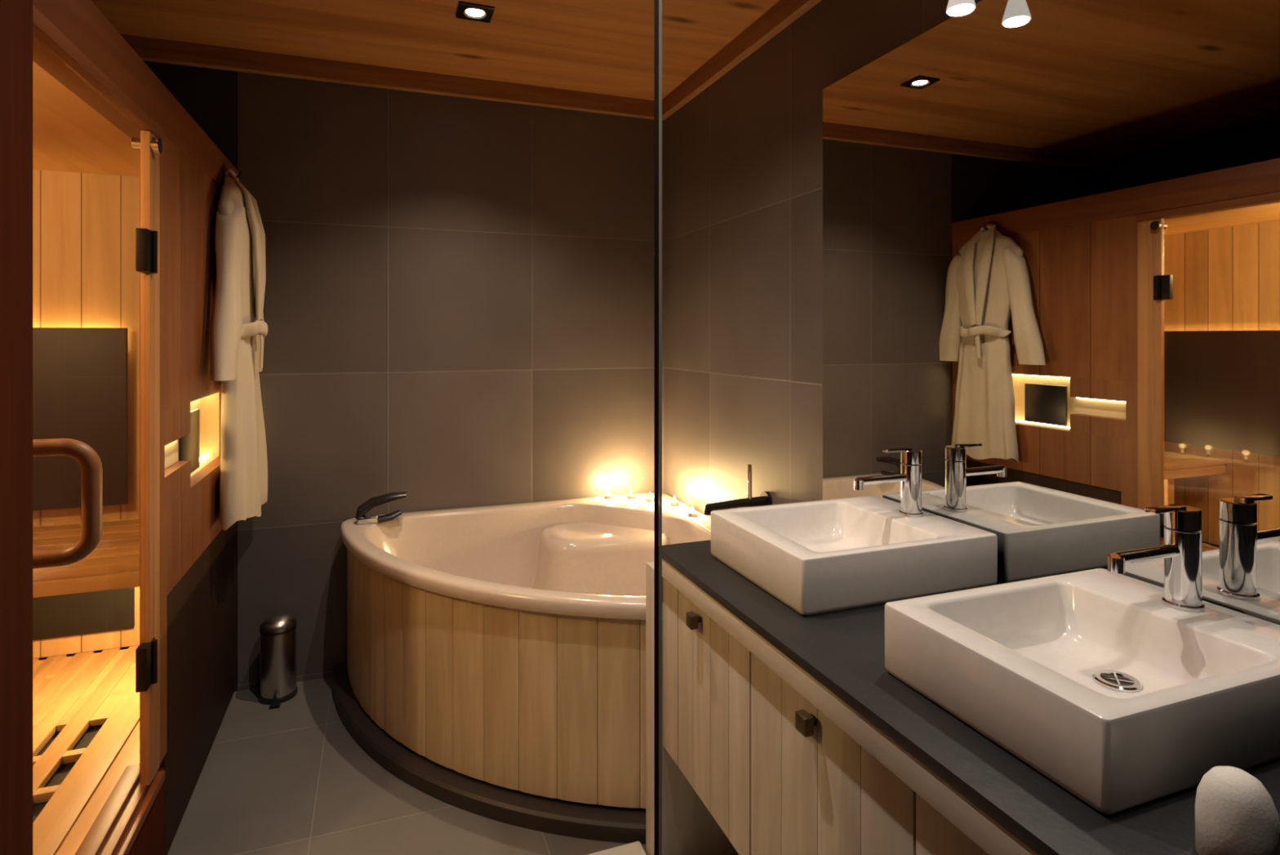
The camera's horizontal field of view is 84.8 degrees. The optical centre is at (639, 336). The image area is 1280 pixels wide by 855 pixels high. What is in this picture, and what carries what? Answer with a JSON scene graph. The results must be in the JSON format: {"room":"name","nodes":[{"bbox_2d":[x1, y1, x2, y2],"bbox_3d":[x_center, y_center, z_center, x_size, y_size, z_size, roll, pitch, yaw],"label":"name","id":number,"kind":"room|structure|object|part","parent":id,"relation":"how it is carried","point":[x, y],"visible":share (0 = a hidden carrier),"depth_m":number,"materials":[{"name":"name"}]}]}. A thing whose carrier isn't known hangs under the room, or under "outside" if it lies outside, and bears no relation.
{"room":"bathroom","nodes":[
{"label":"bathroom","id":0,"kind":"room"},
{"bbox_2d":[33,60,663,691],"bbox_3d":[-1.316,0.135,2.851,3.210,2.470,0.100,0,0,-20],"label":"wall","id":1,"kind":"structure","parent":0,"point":[459,310],"depth_m":2.95,"materials":[{"name":"tile"}]},
{"bbox_2d":[120,34,666,120],"bbox_3d":[-1.292,-1.061,2.787,3.010,0.078,0.035,0,0,-20],"label":"trim","id":2,"kind":"structure","parent":1,"relation":"attached to","point":[148,49],"depth_m":2.85,"materials":[{"name":"brown wood"}]},
{"bbox_2d":[91,0,780,100],"bbox_3d":[-0.634,-1.150,1.008,3.210,0.100,4.030,0,0,-20],"label":"ceiling","id":3,"kind":"structure","parent":0,"point":[597,46],"depth_m":2.54,"materials":[{"name":"brown wood"}]},
{"bbox_2d":[455,0,494,22],"bbox_3d":[-0.558,-1.096,2.374,0.116,0.008,0.116,0,0,-20],"label":"recessed light","id":4,"kind":"object","parent":3,"relation":"in","point":[475,11],"visible":1,"depth_m":2.36,"materials":[{"name":"metal"}]},
{"bbox_2d":[167,676,738,854],"bbox_3d":[-0.634,1.420,1.008,3.210,0.100,4.030,0,0,-20],"label":"floor","id":5,"kind":"structure","parent":0,"point":[289,778],"depth_m":2.05,"materials":[{"name":"tile"}]},
{"bbox_2d":[0,0,239,854],"bbox_3d":[-1.645,0.140,1.404,1.269,2.460,2.375,0,0,-20],"label":"cabin","id":6,"kind":"object","parent":5,"relation":"on","point":[110,188],"visible":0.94,"depth_m":1.91,"materials":[{"name":"red wood"}]},
{"bbox_3d":[-0.917,0.263,1.111,0.108,0.201,0.027,0,0,-20],"label":"handle","id":7,"kind":"part","parent":6,"relation":"part of","materials":[{"name":"brown wood"}]},
{"bbox_3d":[-2.157,0.278,2.315,0.780,0.615,0.020,0,0,-20],"label":"backrest","id":8,"kind":"part","parent":6,"relation":"part of","materials":[{"name":"brown wood"}]},
{"bbox_2d":[32,586,134,639],"bbox_3d":[-2.021,0.943,2.407,0.480,0.185,0.011,0,0,-20],"label":"panel","id":9,"kind":"object","parent":6,"relation":"attached to","point":[78,615],"depth_m":2.44,"materials":[{"name":"brown wood"}]},
{"bbox_2d":[32,518,139,597],"bbox_3d":[-1.964,0.872,2.111,1.094,0.454,0.579,0,0,-20],"label":"bench","id":10,"kind":"object","parent":6,"relation":"on","point":[113,563],"visible":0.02,"depth_m":2.00,"materials":[{"name":"brown wood"}]},
{"bbox_3d":[-1.393,0.275,2.217,0.040,1.590,1.025,0,0,-20],"label":"wall panel","id":11,"kind":"part","parent":6,"relation":"part of","materials":[{"name":"red wood"}]},
{"bbox_2d":[177,408,199,473],"bbox_3d":[-1.422,0.330,2.164,0.064,0.190,0.225,0,0,-20],"label":"control panel","id":12,"kind":"object","parent":6,"relation":"attached to","point":[188,446],"visible":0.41,"depth_m":2.19,"materials":[{"name":"black plastic"}]},
{"bbox_3d":[-1.407,1.010,2.249,0.036,0.680,0.955,0,0,-20],"label":"panel","id":13,"kind":"part","parent":6,"relation":"part of","materials":[{"name":"brown wood"}]},
{"bbox_2d":[223,169,243,178],"bbox_3d":[-1.427,-0.556,2.458,0.064,0.052,0.030,0,0,-20],"label":"coat hook","id":14,"kind":"object","parent":6,"relation":"attached to","point":[240,173],"visible":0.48,"depth_m":2.46,"materials":[{"name":"metal"}]},
{"bbox_2d":[209,167,267,530],"bbox_3d":[-1.381,0.021,2.455,0.135,1.223,0.676,0,0,-19],"label":"bathrobe","id":15,"kind":"object","parent":14,"relation":"hanging from","point":[238,330],"visible":1,"depth_m":2.32,"materials":[{"name":"white fabric"}]},
{"bbox_2d":[258,612,297,707],"bbox_3d":[-1.372,1.214,2.657,0.132,0.310,0.166,0,0,-20],"label":"pedal bin","id":16,"kind":"object","parent":5,"relation":"on","point":[277,631],"visible":1,"depth_m":2.62,"materials":[{"name":"metal"}]},
{"bbox_3d":[-1.378,1.081,2.673,0.128,0.045,0.128,0,0,-20],"label":"lid","id":17,"kind":"part","parent":16,"relation":"part of","materials":[{"name":"metal"}]},
{"bbox_2d":[333,491,711,844],"bbox_3d":[-0.329,0.993,2.444,1.432,0.752,1.337,0,0,-20],"label":"bathtub","id":18,"kind":"object","parent":5,"relation":"on","point":[495,667],"visible":0.73,"depth_m":2.12,"materials":[{"name":"plastic"}]},
{"bbox_3d":[-1.066,0.716,2.751,0.080,0.028,0.050,0,0,-20],"label":"grip handle","id":19,"kind":"part","parent":18,"relation":"part of","materials":[{"name":"silver metal"}]},
{"bbox_3d":[-0.143,0.966,2.922,0.620,0.328,0.480,0,0,-20],"label":"corner seat","id":20,"kind":"part","parent":18,"relation":"part of","materials":[{"name":"ceramic"}]},
{"bbox_2d":[604,488,613,498],"bbox_3d":[-0.143,0.709,3.167,0.039,0.040,0.039,0,0,-20],"label":"tealight","id":21,"kind":"object","parent":18,"relation":"on","point":[607,495],"visible":1,"depth_m":3.16,"materials":[{"name":"wax"}]},
{"bbox_2d":[604,493,613,498],"bbox_3d":[-0.143,0.722,3.167,0.039,0.014,0.039,0,0,-20],"label":"cup","id":22,"kind":"object","parent":21,"relation":"on","point":[606,495],"depth_m":3.15,"materials":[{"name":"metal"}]},
{"bbox_2d":[626,488,635,498],"bbox_3d":[-0.041,0.709,3.167,0.039,0.040,0.039,0,0,-20],"label":"tealight","id":23,"kind":"object","parent":18,"relation":"on","point":[630,495],"visible":1,"depth_m":3.16,"materials":[{"name":"wax"}]},
{"bbox_2d":[645,492,654,502],"bbox_3d":[0.044,0.709,3.108,0.039,0.040,0.039,0,0,-20],"label":"tealight","id":24,"kind":"object","parent":18,"relation":"on","point":[650,499],"visible":1,"depth_m":3.10,"materials":[{"name":"wax"}]},
{"bbox_2d":[645,496,654,502],"bbox_3d":[0.044,0.722,3.108,0.039,0.014,0.039,0,0,-20],"label":"cup","id":25,"kind":"object","parent":24,"relation":"on","point":[650,499],"depth_m":3.10,"materials":[{"name":"metal"}]},
{"bbox_2d":[670,495,679,505],"bbox_3d":[0.149,0.709,3.041,0.039,0.040,0.039,0,0,-20],"label":"tealight","id":26,"kind":"object","parent":18,"relation":"on","point":[673,502],"visible":1,"depth_m":3.03,"materials":[{"name":"wax"}]},
{"bbox_2d":[670,500,679,505],"bbox_3d":[0.149,0.722,3.041,0.039,0.014,0.039,0,0,-20],"label":"cup","id":27,"kind":"object","parent":26,"relation":"on","point":[672,502],"depth_m":3.03,"materials":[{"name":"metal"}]},
{"bbox_2d":[688,506,697,516],"bbox_3d":[0.214,0.709,2.851,0.039,0.040,0.039,0,0,-20],"label":"tealight","id":28,"kind":"object","parent":18,"relation":"on","point":[691,513],"visible":1,"depth_m":2.84,"materials":[{"name":"wax"}]},
{"bbox_2d":[688,511,697,516],"bbox_3d":[0.214,0.722,2.851,0.039,0.014,0.039,0,0,-20],"label":"cup","id":29,"kind":"object","parent":28,"relation":"on","point":[691,513],"depth_m":2.84,"materials":[{"name":"metal"}]},
{"bbox_2d":[587,840,646,854],"bbox_3d":[-0.143,1.359,1.527,0.512,0.021,0.564,0,0,-20],"label":"bath mat","id":30,"kind":"object","parent":5,"relation":"on","point":[635,847],"visible":1,"depth_m":1.84,"materials":[{"name":"beige fabric"}]},
{"bbox_2d":[654,0,662,854],"bbox_3d":[0.024,0.135,0.957,0.009,2.468,0.304,0,0,1],"label":"glass screen","id":31,"kind":"object","parent":5,"relation":"on","point":[658,3],"visible":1,"depth_m":0.81,"materials":[{"name":"clear glass"}]},
{"bbox_2d":[645,558,1038,854],"bbox_3d":[0.616,0.959,1.074,0.612,0.820,1.868,0,0,-20],"label":"vanity cabinet","id":32,"kind":"object","parent":5,"relation":"on","point":[760,757],"visible":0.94,"depth_m":1.31,"materials":[{"name":"brown wood"}]},
{"bbox_3d":[0.121,0.635,1.570,0.029,0.030,0.030,0,0,-20],"label":"knob","id":33,"kind":"part","parent":32,"relation":"part of","materials":[{"name":"brown metal"}]},
{"bbox_3d":[0.159,0.817,1.527,0.013,0.439,0.348,0,0,-20],"label":"door","id":34,"kind":"part","parent":32,"relation":"part of","materials":[{"name":"brown wood"}]},
{"bbox_3d":[0.275,0.635,1.154,0.029,0.030,0.030,0,0,-20],"label":"knob","id":35,"kind":"part","parent":32,"relation":"part of","materials":[{"name":"brown metal"}]},
{"bbox_3d":[0.297,0.817,1.153,0.013,0.439,0.441,0,0,-20],"label":"door","id":36,"kind":"part","parent":32,"relation":"part of","materials":[{"name":"brown wood"}]},
{"bbox_3d":[0.452,0.817,0.734,0.013,0.439,0.442,0,0,-20],"label":"door","id":37,"kind":"part","parent":32,"relation":"part of","materials":[{"name":"brown wood"}]},
{"bbox_2d":[662,539,1279,854],"bbox_3d":[0.633,0.539,1.040,0.605,0.018,1.792,0,0,-20],"label":"countertop","id":38,"kind":"structure","parent":32,"relation":"on","point":[843,650],"depth_m":0.92,"materials":[{"name":"stone"}]},
{"bbox_2d":[711,495,997,615],"bbox_3d":[0.465,0.475,1.591,0.487,0.110,0.398,0,0,-20],"label":"washbasin","id":39,"kind":"object","parent":38,"relation":"in","point":[816,557],"visible":0.99,"depth_m":1.46,"materials":[{"name":"white ceramic"}]},
{"bbox_2d":[853,447,923,516],"bbox_3d":[0.578,0.341,1.633,0.186,0.157,0.054,0,0,-20],"label":"tap","id":40,"kind":"object","parent":39,"relation":"on","point":[909,477],"visible":1,"depth_m":1.64,"materials":[{"name":"silver metal"}]},
{"bbox_3d":[0.559,0.336,1.626,0.144,0.028,0.021,0,0,-20],"label":"spout","id":41,"kind":"part","parent":40,"relation":"part of","materials":[{"name":"silver metal"}]},
{"bbox_3d":[0.616,0.280,1.647,0.098,0.036,0.047,0,0,-20],"label":"lever","id":42,"kind":"part","parent":40,"relation":"part of","materials":[{"name":"silver metal"}]},
{"bbox_2d":[884,568,1279,814],"bbox_3d":[0.676,0.475,1.023,0.487,0.110,0.366,0,0,-20],"label":"washbasin","id":43,"kind":"object","parent":38,"relation":"in","point":[1123,698],"visible":1,"depth_m":0.95,"materials":[{"name":"white ceramic"}]},
{"bbox_2d":[1107,503,1204,611],"bbox_3d":[0.786,0.341,1.072,0.186,0.157,0.054,0,0,-20],"label":"tap","id":44,"kind":"object","parent":43,"relation":"on","point":[1181,552],"visible":1,"depth_m":1.07,"materials":[{"name":"silver metal"}]},
{"bbox_3d":[0.766,0.336,1.065,0.144,0.028,0.021,0,0,-20],"label":"spout","id":45,"kind":"part","parent":44,"relation":"part of","materials":[{"name":"silver metal"}]},
{"bbox_3d":[0.824,0.280,1.086,0.098,0.036,0.047,0,0,-20],"label":"lever","id":46,"kind":"part","parent":44,"relation":"part of","materials":[{"name":"silver metal"}]},
{"bbox_2d":[1195,765,1279,854],"bbox_3d":[0.598,0.482,0.703,0.066,0.093,0.066,0,0,-20],"label":"rolled towel","id":47,"kind":"object","parent":38,"relation":"on","point":[1235,814],"visible":1,"depth_m":0.69,"materials":[{"name":"white fabric"}]},
{"bbox_2d":[626,493,635,498],"bbox_3d":[-0.041,0.722,3.167,0.039,0.014,0.039,0,0,-20],"label":"cup","id":48,"kind":"object","parent":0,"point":[628,495],"depth_m":3.15,"materials":[{"name":"metal"}]},
{"bbox_2d":[663,0,982,518],"bbox_3d":[0.842,0.135,1.500,0.100,2.470,3.930,0,0,-20],"label":"wall","id":49,"kind":"structure","parent":0,"point":[743,157],"depth_m":2.50,"materials":[{"name":"tile"}]},
{"bbox_2d":[703,463,772,515],"bbox_3d":[0.328,0.521,2.393,0.242,0.162,0.064,0,0,-20],"label":"mixer","id":50,"kind":"object","parent":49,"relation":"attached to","point":[765,498],"visible":0.88,"depth_m":2.40,"materials":[{"name":"metal"}]},
{"bbox_3d":[0.328,0.570,2.393,0.242,0.064,0.064,0,0,-20],"label":"spout","id":51,"kind":"part","parent":50,"relation":"part of","materials":[{"name":"metal"}]},
{"bbox_3d":[0.377,0.500,2.411,0.016,0.120,0.016,0,0,-20],"label":"lever","id":52,"kind":"part","parent":50,"relation":"part of","materials":[{"name":"silver metal"}]},
{"bbox_2d":[662,0,821,118],"bbox_3d":[0.767,-1.061,1.507,0.035,0.078,3.795,0,0,-20],"label":"trim","id":53,"kind":"structure","parent":49,"relation":"attached to","point":[781,15],"depth_m":2.57,"materials":[{"name":"brown wood"}]},
{"bbox_2d":[946,0,975,16],"bbox_3d":[0.717,-0.745,1.511,0.124,0.100,0.100,0,0,-20],"label":"spotlight","id":54,"kind":"object","parent":49,"relation":"attached to","point":[954,7],"visible":1,"depth_m":1.49,"materials":[{"name":"metal"}]},
{"bbox_2d":[822,0,1279,625],"bbox_3d":[0.916,-0.106,1.128,0.017,1.268,2.080,0,0,-20],"label":"wall mirror","id":55,"kind":"object","parent":49,"relation":"attached to","point":[1051,228],"visible":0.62,"depth_m":1.35,"materials":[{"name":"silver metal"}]}
]}

